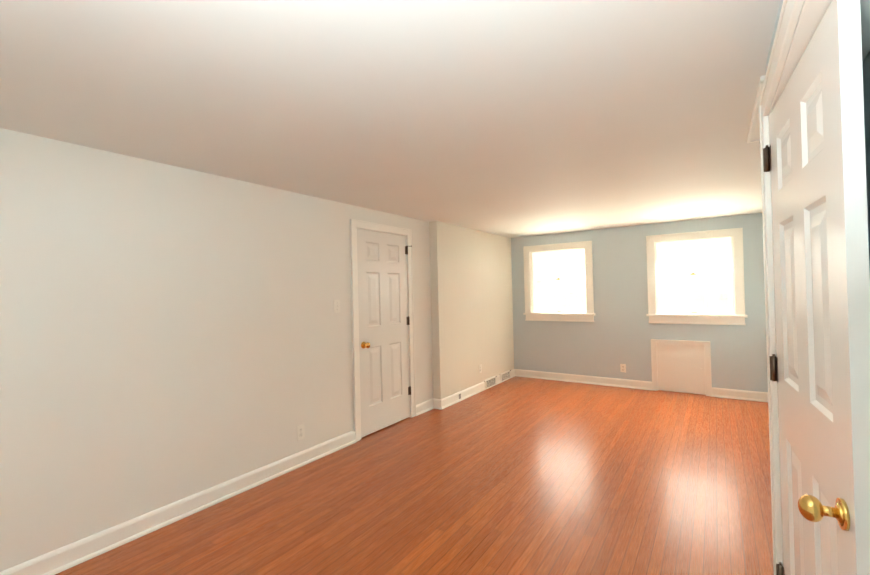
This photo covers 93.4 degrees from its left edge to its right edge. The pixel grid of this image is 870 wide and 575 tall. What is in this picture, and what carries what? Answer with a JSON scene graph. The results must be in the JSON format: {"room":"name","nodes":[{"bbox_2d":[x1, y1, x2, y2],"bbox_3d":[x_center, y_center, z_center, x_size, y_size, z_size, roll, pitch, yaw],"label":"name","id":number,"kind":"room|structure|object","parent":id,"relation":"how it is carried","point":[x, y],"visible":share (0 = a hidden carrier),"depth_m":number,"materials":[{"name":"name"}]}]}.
{"room":"empty living room","nodes":[
{"label":"empty living room","id":0,"kind":"room"},
{"bbox_2d":[0,128,432,571],"bbox_3d":[-1.546,0.344,2.973,0.220,2.250,4.985,-2,-1,34],"label":"wall","id":1,"kind":"structure","parent":0,"point":[169,334],"depth_m":2.51,"materials":[{"name":"beige paint"}]},
{"bbox_2d":[0,369,514,574],"bbox_3d":[-0.699,1.401,3.845,0.137,0.113,6.930,-2,-1,34],"label":"baseboard","id":2,"kind":"structure","parent":1,"relation":"attached to","point":[59,560],"depth_m":2.62,"materials":[{"name":"white paint"}]},
{"bbox_2d":[297,424,304,440],"bbox_3d":[-1.105,1.193,3.376,0.009,0.116,0.072,-2,-1,34],"label":"outlet","id":3,"kind":"object","parent":1,"relation":"attached to","point":[300,432],"visible":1,"depth_m":3.37,"materials":[{"name":"beige plastic"}]},
{"bbox_2d":[334,300,339,312],"bbox_3d":[-0.888,0.171,3.731,0.016,0.116,0.072,-2,-1,34],"label":"light switch","id":4,"kind":"object","parent":1,"relation":"attached to","point":[336,306],"visible":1,"depth_m":3.73,"materials":[{"name":"beige plastic"}]},
{"bbox_2d":[350,219,415,441],"bbox_3d":[-0.557,0.402,4.293,0.134,2.113,0.936,-2,-1,34],"label":"door frame","id":5,"kind":"structure","parent":1,"relation":"attached to","point":[355,224],"depth_m":3.94,"materials":[{"name":"white paint"}]},
{"bbox_2d":[357,229,411,437],"bbox_3d":[-0.488,0.436,4.275,0.116,2.018,0.817,-2,-1,34],"label":"door","id":6,"kind":"structure","parent":1,"relation":"in","point":[384,323],"depth_m":4.24,"materials":[{"name":"white paint"}]},
{"bbox_2d":[0,0,779,237],"bbox_3d":[0.588,-0.908,2.949,3.830,0.150,7.370,-2,-1,34],"label":"ceiling","id":7,"kind":"structure","parent":0,"point":[514,118],"depth_m":1.78,"materials":[{"name":"paint"}]},
{"bbox_2d":[55,376,773,574],"bbox_3d":[0.645,1.477,2.925,3.830,0.120,7.370,-2,-1,34],"label":"floor","id":8,"kind":"structure","parent":0,"point":[516,475],"depth_m":2.73,"materials":[{"name":"brown wood"}]},
{"bbox_2d":[429,221,513,398],"bbox_3d":[0.583,0.324,5.982,0.330,2.250,2.385,-2,-1,34],"label":"wall","id":9,"kind":"structure","parent":0,"point":[471,300],"depth_m":5.50,"materials":[{"name":"beige paint"}]},
{"bbox_2d":[484,376,496,387],"bbox_3d":[0.808,1.377,5.940,0.036,0.132,0.350,-2,-1,34],"label":"air vent","id":10,"kind":"object","parent":9,"relation":"in","point":[490,379],"visible":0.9,"depth_m":5.93,"materials":[{"name":"white metal"}]},
{"bbox_2d":[499,370,510,380],"bbox_3d":[1.094,1.375,6.356,0.036,0.132,0.360,-2,-1,34],"label":"air vent","id":11,"kind":"object","parent":9,"relation":"in","point":[504,373],"visible":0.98,"depth_m":6.33,"materials":[{"name":"white metal"}]},
{"bbox_2d":[511,213,767,391],"bbox_3d":[2.774,0.270,5.792,3.500,2.250,0.220,-2,-1,34],"label":"wall","id":12,"kind":"structure","parent":0,"point":[614,335],"depth_m":5.71,"materials":[{"name":"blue paint"}]},
{"bbox_2d":[523,241,594,321],"bbox_3d":[1.932,-0.077,6.358,1.090,1.185,0.295,-2,-1,34],"label":"window","id":13,"kind":"structure","parent":12,"relation":"in","point":[533,312],"depth_m":6.29,"materials":[{"name":"white paint"}]},
{"bbox_2d":[620,364,625,372],"bbox_3d":[2.641,1.133,5.750,0.072,0.116,0.009,-2,-1,34],"label":"outlet","id":14,"kind":"object","parent":12,"relation":"attached to","point":[622,367],"visible":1,"depth_m":5.75,"materials":[{"name":"beige plastic"}]},
{"bbox_2d":[515,369,767,401],"bbox_3d":[2.639,1.341,5.742,3.280,0.113,0.027,-2,-1,34],"label":"baseboard","id":15,"kind":"structure","parent":12,"relation":"attached to","point":[716,392],"depth_m":5.77,"materials":[{"name":"white paint"}]},
{"bbox_2d":[657,344,704,394],"bbox_3d":[3.223,1.067,5.377,0.532,0.615,0.034,-2,-1,34],"label":"access door","id":16,"kind":"structure","parent":12,"relation":"in","point":[681,368],"depth_m":5.37,"materials":[{"name":"white paint"}]},
{"bbox_2d":[651,339,711,396],"bbox_3d":[3.222,1.035,5.377,0.670,0.690,0.087,-2,-1,34],"label":"door frame","id":17,"kind":"structure","parent":12,"relation":"attached to","point":[706,345],"depth_m":5.31,"materials":[{"name":"white paint"}]},
{"bbox_2d":[646,228,747,324],"bbox_3d":[3.383,-0.122,5.363,1.090,1.185,0.295,-2,-1,34],"label":"window","id":18,"kind":"structure","parent":12,"relation":"in","point":[732,237],"depth_m":5.27,"materials":[{"name":"white paint"}]},
{"bbox_2d":[765,0,869,271],"bbox_3d":[0.484,0.267,0.178,0.220,2.250,3.270,-2,-1,34],"label":"wall","id":19,"kind":"structure","parent":0,"point":[866,77],"depth_m":1.19,"materials":[{"name":"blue paint"}]},
{"bbox_2d":[747,75,764,142],"bbox_3d":[1.720,-0.856,1.931,0.355,0.028,0.870,-2,-1,34],"label":"trim","id":20,"kind":"structure","parent":19,"relation":"attached to","point":[754,132],"depth_m":2.08,"materials":[{"name":"white paint"}]},
{"bbox_2d":[759,0,869,574],"bbox_3d":[0.881,0.333,0.807,0.209,2.113,1.782,-2,-1,34],"label":"door frame","id":21,"kind":"structure","parent":19,"relation":"attached to","point":[798,22],"depth_m":1.54,"materials":[{"name":"white paint"}]},
{"bbox_2d":[763,0,869,574],"bbox_3d":[1.069,0.368,1.220,0.116,2.018,0.780,-2,-1,31],"label":"closet door","id":22,"kind":"structure","parent":19,"relation":"in","point":[814,160],"depth_m":1.02,"materials":[{"name":"white paint"}]},
{"label":"outside","id":23,"kind":"structure","parent":0,"visible":0},
{"bbox_2d":[536,241,732,314],"bbox_3d":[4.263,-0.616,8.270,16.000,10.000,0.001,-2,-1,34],"label":"window panes","id":24,"kind":"structure","parent":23,"point":[723,299],"depth_m":7.98,"materials":[{"name":"glass"}]}
]}

